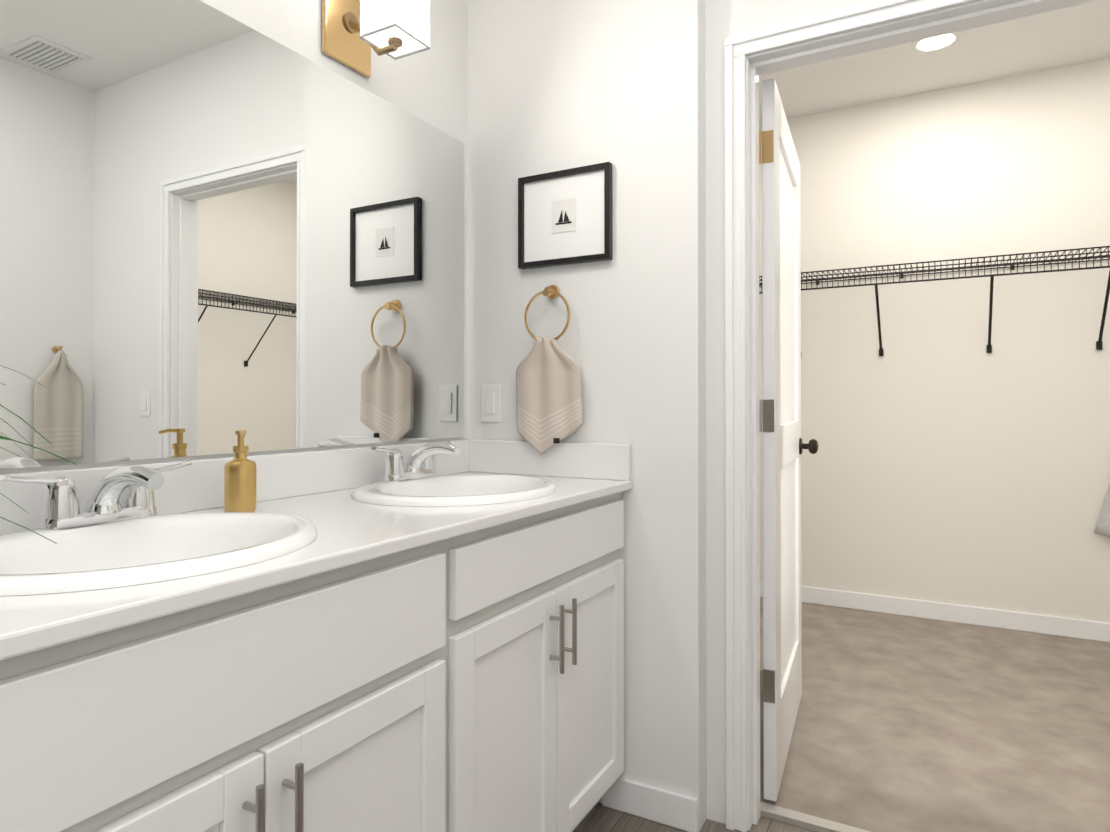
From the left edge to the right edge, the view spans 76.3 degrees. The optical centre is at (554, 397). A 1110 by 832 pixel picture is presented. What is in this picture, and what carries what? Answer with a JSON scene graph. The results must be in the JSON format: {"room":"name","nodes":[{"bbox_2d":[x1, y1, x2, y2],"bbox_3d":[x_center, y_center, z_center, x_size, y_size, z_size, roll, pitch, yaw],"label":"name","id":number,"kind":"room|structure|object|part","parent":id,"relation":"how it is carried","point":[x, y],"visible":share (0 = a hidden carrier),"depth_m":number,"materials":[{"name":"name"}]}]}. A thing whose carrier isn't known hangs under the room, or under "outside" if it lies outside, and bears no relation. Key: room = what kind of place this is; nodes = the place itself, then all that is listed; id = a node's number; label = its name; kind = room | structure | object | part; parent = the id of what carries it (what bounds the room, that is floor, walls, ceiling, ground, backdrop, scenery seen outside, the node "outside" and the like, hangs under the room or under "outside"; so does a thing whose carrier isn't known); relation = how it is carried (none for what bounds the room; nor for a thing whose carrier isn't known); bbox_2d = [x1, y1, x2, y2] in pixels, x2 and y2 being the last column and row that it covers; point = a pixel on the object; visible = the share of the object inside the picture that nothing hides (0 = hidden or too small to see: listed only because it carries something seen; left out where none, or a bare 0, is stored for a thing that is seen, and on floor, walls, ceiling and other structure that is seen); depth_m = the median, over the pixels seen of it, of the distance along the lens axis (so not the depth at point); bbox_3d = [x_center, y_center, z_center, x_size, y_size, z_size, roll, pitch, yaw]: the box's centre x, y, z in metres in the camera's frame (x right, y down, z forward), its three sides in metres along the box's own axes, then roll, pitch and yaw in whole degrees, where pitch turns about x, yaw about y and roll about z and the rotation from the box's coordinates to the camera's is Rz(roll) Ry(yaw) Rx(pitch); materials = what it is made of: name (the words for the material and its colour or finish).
{"room":"bathroom","nodes":[
{"label":"bathroom","id":0,"kind":"room"},
{"bbox_2d":[0,0,467,473],"bbox_3d":[-1.088,-0.238,0.882,0.120,2.740,3.505,0,-1,29],"label":"wall","id":1,"kind":"structure","parent":0,"point":[430,86],"depth_m":1.98,"materials":[{"name":"white paint"}]},
{"bbox_2d":[0,0,463,469],"bbox_3d":[-0.739,-0.341,1.378,0.006,0.915,1.870,0,-1,29],"label":"wall mirror","id":2,"kind":"object","parent":1,"relation":"attached to","point":[218,228],"visible":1,"depth_m":1.43,"materials":[{"name":"clear glass"}]},
{"bbox_2d":[0,439,467,538],"bbox_3d":[-0.736,0.174,1.365,0.020,0.100,1.938,0,-1,29],"label":"backsplash","id":3,"kind":"structure","parent":1,"relation":"attached to","point":[52,500],"depth_m":1.37,"materials":[{"name":"white stone"}]},
{"bbox_2d":[322,0,430,77],"bbox_3d":[-0.429,-0.946,1.720,0.221,0.230,0.160,0,-1,29],"label":"sconce","id":4,"kind":"object","parent":1,"relation":"attached to","point":[354,32],"visible":1,"depth_m":1.71,"materials":[{"name":"gold metal"}]},
{"bbox_3d":[-0.520,-0.946,1.771,0.013,0.230,0.160,0,-1,29],"label":"plate","id":5,"kind":"part","parent":4,"relation":"part of","materials":[{"name":"gold metal"}]},
{"bbox_3d":[-0.444,-0.895,1.728,0.174,0.129,0.048,0,-1,29],"label":"arm","id":6,"kind":"part","parent":4,"relation":"part of"},
{"bbox_3d":[-0.383,-0.926,1.694,0.110,0.141,0.120,0,-1,29],"label":"lamp shade","id":7,"kind":"part","parent":4,"relation":"part of","materials":[{"name":"white glass"}]},
{"bbox_2d":[468,0,706,831],"bbox_3d":[0.091,-0.228,2.114,0.745,2.740,0.165,0,-1,29],"label":"wall","id":8,"kind":"structure","parent":0,"point":[559,85],"depth_m":1.95,"materials":[{"name":"white paint"}]},
{"bbox_2d":[481,384,500,421],"bbox_3d":[-0.198,0.018,2.173,0.070,0.116,0.010,0,-1,29],"label":"light switch","id":9,"kind":"object","parent":8,"relation":"attached to","point":[490,402],"visible":1,"depth_m":2.17,"materials":[{"name":"white plastic"}]},
{"bbox_2d":[516,285,582,453],"bbox_3d":[-0.015,-0.084,2.040,0.222,0.494,0.066,0,-1,29],"label":"towel ring","id":10,"kind":"object","parent":8,"relation":"attached to","point":[549,394],"visible":1,"depth_m":2.02,"materials":[{"name":"beige fabric"}]},
{"bbox_2d":[468,439,630,478],"bbox_3d":[-0.027,0.179,2.069,0.535,0.100,0.020,0,-1,29],"label":"backsplash","id":11,"kind":"structure","parent":8,"relation":"attached to","point":[582,460],"depth_m":2.04,"materials":[{"name":"white stone"}]},
{"bbox_2d":[518,162,612,268],"bbox_3d":[0.025,-0.520,2.045,0.300,0.270,0.023,0,-1,29],"label":"framed art","id":12,"kind":"object","parent":8,"relation":"attached to","point":[564,217],"visible":1,"depth_m":2.04,"materials":[{"name":"black"}]},
{"bbox_2d":[602,777,697,831],"bbox_3d":[0.253,1.095,1.912,0.273,0.090,0.013,0,-1,29],"label":"baseboard","id":13,"kind":"structure","parent":8,"relation":"attached to","point":[658,805],"depth_m":1.90,"materials":[{"name":"white wood"}]},
{"bbox_2d":[759,130,772,163],"bbox_3d":[0.586,-0.699,1.970,0.044,0.090,0.011,0,0,24],"label":"closet door hinge","id":14,"kind":"object","parent":8,"relation":"attached to","point":[767,146],"visible":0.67,"depth_m":1.97,"materials":[{"name":"gold metal"}]},
{"bbox_2d":[760,400,773,431],"bbox_3d":[0.586,0.051,1.964,0.044,0.090,0.011,0,0,24],"label":"closet door hinge","id":15,"kind":"object","parent":8,"relation":"attached to","point":[767,410],"visible":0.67,"depth_m":1.97,"materials":[{"name":"silver metal"}]},
{"bbox_2d":[760,668,774,703],"bbox_3d":[0.586,0.801,1.958,0.044,0.090,0.011,0,0,24],"label":"closet door hinge","id":16,"kind":"object","parent":8,"relation":"attached to","point":[768,686],"visible":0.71,"depth_m":1.96,"materials":[{"name":"silver metal"}]},
{"bbox_2d":[573,802,816,831],"bbox_3d":[-0.046,1.178,0.286,2.510,0.100,3.495,0,-1,29],"label":"floor","id":17,"kind":"structure","parent":0,"point":[599,817],"depth_m":1.88,"materials":[{"name":"brown wood"}]},
{"bbox_2d":[0,483,631,831],"bbox_3d":[-0.491,0.691,1.225,0.580,0.888,1.938,0,-1,29],"label":"bathroom vanity","id":18,"kind":"object","parent":17,"relation":"on","point":[422,637],"depth_m":1.06,"materials":[{"name":"white wood"}]},
{"bbox_2d":[0,471,631,646],"bbox_3d":[-0.501,0.235,1.234,0.558,0.024,1.938,0,-1,29],"label":"countertop","id":19,"kind":"structure","parent":18,"relation":"on","point":[95,572],"depth_m":1.14,"materials":[{"name":"white stone"}]},
{"bbox_2d":[0,365,75,543],"bbox_3d":[-0.814,0.072,0.821,0.291,0.293,0.463,0,-1,29],"label":"plant","id":20,"kind":"object","parent":19,"relation":"on","point":[4,438],"visible":1,"depth_m":0.95,"materials":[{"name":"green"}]},
{"bbox_2d":[0,461,191,529],"bbox_3d":[-0.695,0.156,1.138,0.181,0.096,0.297,0,-1,29],"label":"faucet","id":21,"kind":"object","parent":19,"relation":"on","point":[60,509],"depth_m":1.13,"materials":[{"name":"silver metal"}]},
{"bbox_2d":[0,511,317,595],"bbox_3d":[-0.609,0.285,1.032,0.462,0.162,0.524,0,-1,29],"label":"sink","id":22,"kind":"object","parent":19,"relation":"in","point":[129,553],"depth_m":1.09,"materials":[{"name":"white ceramic"}]},
{"bbox_2d":[224,430,256,511],"bbox_3d":[-0.613,0.144,1.385,0.067,0.159,0.058,0,-1,29],"label":"soap dispenser","id":23,"kind":"object","parent":19,"relation":"on","point":[240,481],"visible":0.96,"depth_m":1.36,"materials":[{"name":"gold metal"}]},
{"bbox_2d":[371,441,460,480],"bbox_3d":[-0.321,0.161,1.811,0.181,0.096,0.297,0,-1,29],"label":"faucet","id":24,"kind":"object","parent":19,"relation":"on","point":[420,466],"depth_m":1.80,"materials":[{"name":"silver metal"}]},
{"bbox_2d":[351,474,555,506],"bbox_3d":[-0.235,0.290,1.705,0.462,0.162,0.524,0,-1,29],"label":"sink","id":25,"kind":"object","parent":19,"relation":"in","point":[402,490],"depth_m":1.74,"materials":[{"name":"white ceramic"}]},
{"bbox_2d":[760,802,870,831],"bbox_3d":[0.910,1.131,1.754,0.794,0.016,0.040,0,-1,29],"label":"threshold","id":26,"kind":"object","parent":17,"relation":"on","point":[799,819],"depth_m":1.88,"materials":[{"name":"white wood"}]},
{"bbox_2d":[705,0,742,823],"bbox_3d":[0.479,-0.229,1.939,0.103,2.740,0.095,0,-1,29],"label":"wall pier","id":27,"kind":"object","parent":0,"point":[723,20],"visible":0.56,"depth_m":1.91,"materials":[{"name":"white paint"}]},
{"bbox_2d":[743,0,875,33],"bbox_3d":[0.882,-1.257,1.723,0.820,0.688,0.095,0,-1,29],"label":"wall","id":28,"kind":"structure","parent":0,"point":[760,14],"depth_m":1.83,"materials":[{"name":"white paint"}]},
{"bbox_2d":[762,78,801,801],"bbox_3d":[0.756,0.117,2.325,0.035,2.006,0.790,0,0,24],"label":"closet door","id":29,"kind":"structure","parent":28,"relation":"in","point":[781,331],"depth_m":2.12,"materials":[{"name":"white wood"}]},
{"bbox_2d":[799,438,817,453],"bbox_3d":[0.893,0.181,2.630,0.165,0.062,0.062,0,0,24],"label":"door knob","id":30,"kind":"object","parent":29,"relation":"attached to","point":[811,446],"depth_m":2.59,"materials":[{"name":"brown metal"}]},
{"bbox_2d":[725,0,1093,831],"bbox_3d":[0.883,0.090,1.713,0.911,2.098,0.134,0,-1,29],"label":"door frame","id":31,"kind":"structure","parent":28,"relation":"attached to","point":[739,49],"depth_m":1.86,"materials":[{"name":"white wood"}]},
{"bbox_2d":[759,58,1109,622],"bbox_3d":[2.154,-0.216,3.608,2.900,2.740,0.120,0,-1,29],"label":"wall","id":32,"kind":"structure","parent":0,"point":[951,461],"depth_m":3.59,"materials":[{"name":"white paint"}]},
{"bbox_2d":[759,246,1109,355],"bbox_3d":[2.057,-0.439,3.413,2.898,0.433,0.318,0,-1,29],"label":"wire shelf","id":33,"kind":"object","parent":32,"relation":"attached to","point":[1012,266],"visible":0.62,"depth_m":3.38,"materials":[{"name":"black metal"}]},
{"bbox_2d":[760,581,1109,642],"bbox_3d":[2.121,1.096,3.540,2.900,0.090,0.013,0,-1,29],"label":"baseboard","id":34,"kind":"structure","parent":32,"relation":"attached to","point":[1051,625],"depth_m":3.57,"materials":[{"name":"white wood"}]},
{"bbox_2d":[1094,485,1109,536],"bbox_3d":[2.876,0.299,3.107,0.817,0.982,0.047,0,-1,29],"label":"towel","id":35,"kind":"object","parent":32,"relation":"attached to","point":[1102,527],"visible":1,"depth_m":3.28,"materials":[{"name":"grey fabric"}]},
{"bbox_2d":[759,0,1109,123],"bbox_3d":[0.782,-1.656,1.150,3.140,0.100,5.770,0,-1,29],"label":"ceiling","id":36,"kind":"structure","parent":0,"point":[1071,35],"depth_m":3.35,"materials":[{"name":"white paint"}]},
{"bbox_2d":[911,32,960,52],"bbox_3d":[1.699,-1.586,3.151,0.196,0.007,0.196,0,-1,29],"label":"recessed light","id":37,"kind":"object","parent":36,"relation":"in","point":[936,42],"depth_m":3.16,"materials":[{"name":"white plastic"}]},
{"bbox_2d":[760,597,1109,831],"bbox_3d":[1.630,1.190,2.655,3.140,0.112,2.275,0,-1,29],"label":"floor","id":38,"kind":"structure","parent":0,"point":[903,723],"depth_m":2.42,"materials":[{"name":"beige carpet"}]},
{"bbox_3d":[0.910,-1.257,1.773,0.820,0.688,0.020,0,-1,29],"label":"wall","id":39,"kind":"structure","parent":0,"visible":0},
{"bbox_2d":[759,0,1097,75],"bbox_3d":[0.920,0.091,1.780,0.911,2.098,0.018,0,-1,29],"label":"door frame","id":40,"kind":"structure","parent":39,"relation":"attached to","point":[934,36],"depth_m":1.77,"materials":[{"name":"white wood"}]}
]}

